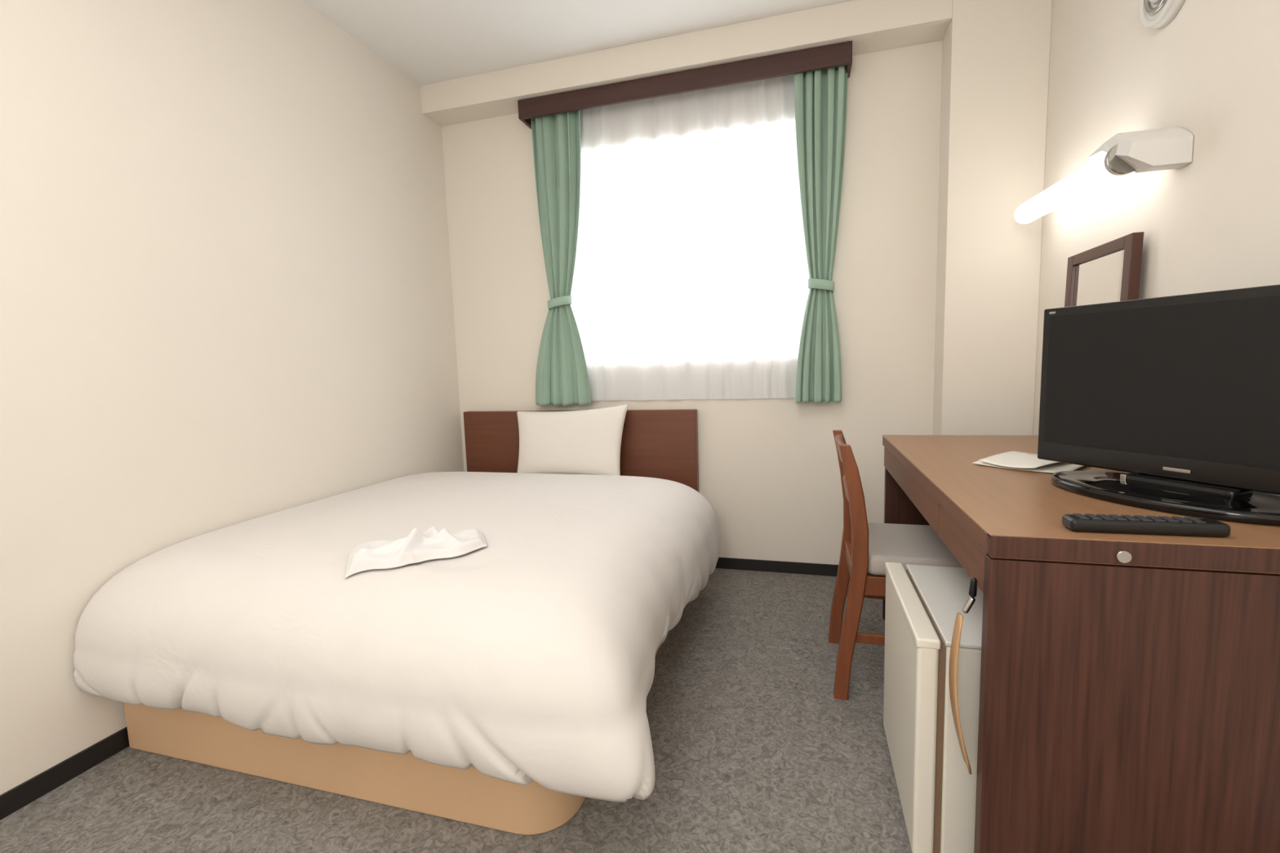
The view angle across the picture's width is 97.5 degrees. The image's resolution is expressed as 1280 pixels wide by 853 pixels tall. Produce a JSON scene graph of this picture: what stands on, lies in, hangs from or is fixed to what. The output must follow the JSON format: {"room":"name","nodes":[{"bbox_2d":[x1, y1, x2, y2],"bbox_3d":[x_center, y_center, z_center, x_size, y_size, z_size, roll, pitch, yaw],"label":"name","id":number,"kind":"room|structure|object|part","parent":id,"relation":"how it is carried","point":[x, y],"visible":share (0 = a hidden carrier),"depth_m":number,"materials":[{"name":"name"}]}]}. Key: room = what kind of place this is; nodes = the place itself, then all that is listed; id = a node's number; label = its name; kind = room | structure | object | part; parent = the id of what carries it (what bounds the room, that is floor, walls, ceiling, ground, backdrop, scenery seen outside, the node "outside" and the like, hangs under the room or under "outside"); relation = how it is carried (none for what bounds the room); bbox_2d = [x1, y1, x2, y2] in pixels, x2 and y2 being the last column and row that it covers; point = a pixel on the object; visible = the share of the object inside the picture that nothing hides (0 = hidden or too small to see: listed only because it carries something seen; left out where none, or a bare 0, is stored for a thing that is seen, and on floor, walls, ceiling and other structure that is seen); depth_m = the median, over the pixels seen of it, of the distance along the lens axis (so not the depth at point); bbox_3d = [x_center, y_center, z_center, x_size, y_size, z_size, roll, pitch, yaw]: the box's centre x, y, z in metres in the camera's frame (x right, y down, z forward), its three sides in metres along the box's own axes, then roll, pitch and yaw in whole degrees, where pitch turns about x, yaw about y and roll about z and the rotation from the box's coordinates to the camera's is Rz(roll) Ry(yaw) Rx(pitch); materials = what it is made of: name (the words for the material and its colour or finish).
{"room":"hotel room","nodes":[
{"label":"hotel room","id":0,"kind":"room"},
{"bbox_2d":[0,0,464,795],"bbox_3d":[-1.642,-0.258,1.014,0.100,2.416,4.690,0,6,16],"label":"wall","id":1,"kind":"structure","parent":0,"point":[226,298],"depth_m":1.70,"materials":[{"name":"beige paint"}]},
{"bbox_2d":[0,727,129,820],"bbox_3d":[-1.567,0.921,1.078,0.008,0.055,4.390,0,6,16],"label":"baseboard","id":2,"kind":"structure","parent":1,"relation":"attached to","point":[13,800],"depth_m":1.42,"materials":[{"name":"black plastic"}]},
{"bbox_2d":[0,568,911,852],"bbox_3d":[-0.265,0.992,0.764,2.883,0.100,4.690,0,6,16],"label":"floor","id":3,"kind":"structure","parent":0,"point":[754,750],"depth_m":1.37,"materials":[{"name":"carpet"}]},
{"bbox_2d":[72,408,720,835],"bbox_3d":[-0.485,0.410,2.058,1.523,0.792,1.786,0,6,16],"label":"bed","id":4,"kind":"object","parent":3,"relation":"on","point":[504,685],"visible":0.97,"depth_m":1.31,"materials":[{"name":"fabric"}]},
{"bbox_2d":[344,525,487,578],"bbox_3d":[-0.569,0.298,1.440,0.331,0.086,0.179,-4,7,-22],"label":"folded nightwear","id":5,"kind":"object","parent":4,"relation":"on","point":[417,547],"visible":1,"depth_m":1.40,"materials":[{"name":"white fabric"}]},
{"bbox_2d":[515,404,628,475],"bbox_3d":[-0.349,0.070,2.747,0.600,0.348,0.142,0,6,16],"label":"pillow","id":6,"kind":"object","parent":4,"relation":"on","point":[584,442],"visible":0.99,"depth_m":2.69,"materials":[{"name":"white fabric"}]},
{"bbox_3d":[-0.325,0.312,2.909,1.265,0.792,0.050,0,6,16],"label":"headboard","id":7,"kind":"part","parent":4,"relation":"part of","materials":[{"name":"brown wood"}]},
{"bbox_2d":[827,430,963,700],"bbox_3d":[0.843,0.414,1.759,0.461,0.765,0.382,0,6,16],"label":"desk chair","id":8,"kind":"object","parent":3,"relation":"on","point":[866,547],"visible":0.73,"depth_m":1.65,"materials":[{"name":"brown wood"}]},
{"bbox_3d":[0.714,0.395,1.977,0.093,0.765,0.032,0,6,16],"label":"post","id":9,"kind":"part","parent":8,"relation":"part of","materials":[{"name":"brown wood"}]},
{"bbox_3d":[0.642,0.073,1.777,0.048,0.074,0.332,0,6,16],"label":"rail","id":10,"kind":"part","parent":8,"relation":"part of","materials":[{"name":"brown wood"}]},
{"bbox_3d":[0.682,0.443,1.809,0.020,0.057,0.330,0,6,16],"label":"rail","id":11,"kind":"part","parent":8,"relation":"part of","materials":[{"name":"brown wood"}]},
{"bbox_3d":[0.618,0.434,1.643,0.093,0.765,0.032,0,6,16],"label":"post","id":12,"kind":"part","parent":8,"relation":"part of","materials":[{"name":"brown wood"}]},
{"bbox_3d":[0.816,0.462,1.594,0.355,0.057,0.020,0,6,16],"label":"rail","id":13,"kind":"part","parent":8,"relation":"part of","materials":[{"name":"brown wood"}]},
{"bbox_2d":[867,522,963,575],"bbox_3d":[0.882,0.382,1.744,0.376,0.062,0.370,0,6,16],"label":"seat cushion","id":14,"kind":"object","parent":8,"relation":"on","point":[904,544],"depth_m":1.67,"materials":[{"name":"beige fabric"}]},
{"bbox_2d":[883,562,983,852],"bbox_3d":[0.800,0.615,1.214,0.454,0.487,0.422,0,6,16],"label":"mini fridge","id":15,"kind":"object","parent":3,"relation":"on","point":[937,791],"visible":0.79,"depth_m":1.08,"materials":[{"name":"beige metal"}]},
{"bbox_3d":[0.602,0.600,1.269,0.038,0.446,0.420,0,6,16],"label":"door","id":16,"kind":"part","parent":15,"relation":"part of","materials":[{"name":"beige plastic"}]},
{"bbox_3d":[0.817,0.380,1.181,0.404,0.010,0.416,0,6,16],"label":"plate","id":17,"kind":"part","parent":15,"relation":"part of","materials":[{"name":"white"}]},
{"bbox_2d":[882,435,1279,852],"bbox_3d":[1.032,0.462,1.475,0.578,0.720,1.289,0,6,16],"label":"desk","id":18,"kind":"object","parent":3,"relation":"on","point":[1130,686],"visible":0.84,"depth_m":0.89,"materials":[{"name":"brown wood"}]},
{"bbox_3d":[1.210,0.410,2.076,0.568,0.682,0.028,0,6,16],"label":"panel","id":19,"kind":"part","parent":18,"relation":"part of","materials":[{"name":"brown wood"}]},
{"bbox_3d":[0.804,0.162,1.687,0.017,0.074,0.878,0,6,16],"label":"drawer","id":20,"kind":"part","parent":18,"relation":"part of","materials":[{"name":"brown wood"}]},
{"bbox_2d":[948,577,977,774],"bbox_3d":[0.574,0.440,0.998,0.035,0.355,0.044,0,6,16],"label":"shoehorn","id":21,"kind":"object","parent":18,"relation":"hanging from","point":[954,650],"visible":1,"depth_m":0.99,"materials":[{"name":"brown wood"}]},
{"bbox_3d":[0.576,0.474,1.002,0.035,0.285,0.044,0,6,16],"label":"blade","id":22,"kind":"part","parent":21,"relation":"part of","materials":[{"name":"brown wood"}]},
{"bbox_3d":[0.580,0.281,0.978,0.012,0.035,0.012,0,6,16],"label":"hook plate","id":23,"kind":"part","parent":21,"relation":"part of","materials":[{"name":"black plastic"}]},
{"bbox_3d":[0.636,0.231,1.103,0.017,0.074,0.336,0,6,16],"label":"drawer","id":24,"kind":"part","parent":18,"relation":"part of","materials":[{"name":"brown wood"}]},
{"bbox_2d":[972,450,1084,473],"bbox_3d":[1.044,0.088,1.480,0.293,0.018,0.210,-6,8,-36],"label":"leaflet","id":25,"kind":"object","parent":18,"relation":"on","point":[1013,460],"visible":0.82,"depth_m":1.44,"materials":[{"name":"white paper"}]},
{"bbox_3d":[0.861,0.552,0.882,0.578,0.679,0.029,0,6,16],"label":"panel","id":26,"kind":"part","parent":18,"relation":"part of","materials":[{"name":"brown wood"}]},
{"bbox_2d":[1062,513,1231,537],"bbox_3d":[0.803,0.157,0.897,0.210,0.023,0.040,0,6,15],"label":"remote control","id":27,"kind":"object","parent":18,"relation":"on","point":[1088,522],"visible":1,"depth_m":0.88,"materials":[{"name":"black plastic"}]},
{"bbox_2d":[1037,284,1279,526],"bbox_3d":[1.023,-0.054,1.071,0.250,0.392,0.556,-4,7,-18],"label":"television","id":28,"kind":"object","parent":18,"relation":"on","point":[1180,394],"visible":1,"depth_m":1.08,"materials":[{"name":"black plastic"}]},
{"bbox_3d":[1.020,0.106,1.163,0.060,0.020,0.011,-4,7,-18],"label":"neck trim","id":29,"kind":"part","parent":28,"relation":"part of","materials":[{"name":"silver metal"}]},
{"bbox_2d":[302,0,851,85],"bbox_3d":[-0.344,-1.508,0.492,2.883,0.100,4.690,0,6,16],"label":"ceiling","id":30,"kind":"structure","parent":0,"point":[428,42],"depth_m":2.31,"materials":[{"name":"white paint"}]},
{"bbox_2d":[441,40,942,564],"bbox_3d":[0.313,-0.510,2.772,2.683,2.416,0.200,0,6,16],"label":"wall","id":31,"kind":"structure","parent":0,"point":[770,476],"depth_m":2.62,"materials":[{"name":"beige paint"}]},
{"bbox_2d":[517,40,852,128],"bbox_3d":[0.155,-1.516,2.527,1.494,0.083,0.128,0,6,16],"label":"curtain valance","id":32,"kind":"object","parent":31,"relation":"attached to","point":[837,55],"visible":0.93,"depth_m":2.44,"materials":[{"name":"brown wood"}]},
{"bbox_2d":[530,110,591,406],"bbox_3d":[-0.413,-0.823,2.762,0.319,1.445,0.075,0,6,16],"label":"curtain","id":33,"kind":"object","parent":32,"relation":"hanging from","point":[562,378],"visible":0.96,"depth_m":2.75,"materials":[{"name":"green fabric"}]},
{"bbox_2d":[570,74,809,400],"bbox_3d":[0.199,-0.838,2.643,1.320,1.422,0.020,0,6,16],"label":"sheer curtain","id":34,"kind":"object","parent":32,"relation":"hanging from","point":[691,277],"visible":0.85,"depth_m":2.63,"materials":[{"name":"white fabric"}]},
{"bbox_2d":[794,65,847,403],"bbox_3d":[0.777,-0.823,2.417,0.216,1.445,0.075,0,6,16],"label":"curtain","id":35,"kind":"object","parent":32,"relation":"hanging from","point":[820,96],"visible":0.95,"depth_m":2.41,"materials":[{"name":"green fabric"}]},
{"bbox_2d":[420,0,952,125],"bbox_3d":[0.072,-1.625,2.523,2.357,0.132,0.158,0,6,16],"label":"ceiling beam","id":36,"kind":"structure","parent":31,"relation":"attached to","point":[871,25],"depth_m":2.39,"materials":[{"name":"beige paint"}]},
{"bbox_2d":[715,557,877,576],"bbox_3d":[0.169,0.675,2.844,2.349,0.055,0.008,0,6,16],"label":"baseboard","id":37,"kind":"structure","parent":31,"relation":"attached to","point":[816,569],"depth_m":2.70,"materials":[{"name":"black plastic"}]},
{"bbox_2d":[932,0,1052,435],"bbox_3d":[1.396,-0.490,2.275,0.326,2.416,0.158,0,6,16],"label":"wall column","id":38,"kind":"structure","parent":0,"point":[996,53],"depth_m":2.17,"materials":[{"name":"beige paint"}]},
{"bbox_2d":[1032,0,1279,495],"bbox_3d":[1.033,-0.258,0.243,0.100,2.416,4.690,0,6,16],"label":"wall","id":39,"kind":"structure","parent":0,"point":[1211,223],"depth_m":1.37,"materials":[{"name":"beige paint"}]},
{"bbox_2d":[1013,126,1193,223],"bbox_3d":[1.322,-0.711,1.683,0.138,0.108,0.758,0,6,16],"label":"wall lamp","id":40,"kind":"object","parent":39,"relation":"attached to","point":[1170,148],"visible":1,"depth_m":1.39,"materials":[{"name":"white"}]},
{"bbox_2d":[1064,231,1143,306],"bbox_3d":[1.357,-0.234,1.679,0.038,0.594,0.375,0,6,16],"label":"mirror","id":41,"kind":"object","parent":39,"relation":"attached to","point":[1110,271],"depth_m":1.61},
{"bbox_2d":[1138,0,1185,29],"bbox_3d":[1.290,-1.091,1.385,0.035,0.188,0.188,0,6,16],"label":"air vent","id":42,"kind":"object","parent":39,"relation":"in","point":[1155,14],"visible":1,"depth_m":1.40,"materials":[{"name":"white plastic"}]}
]}

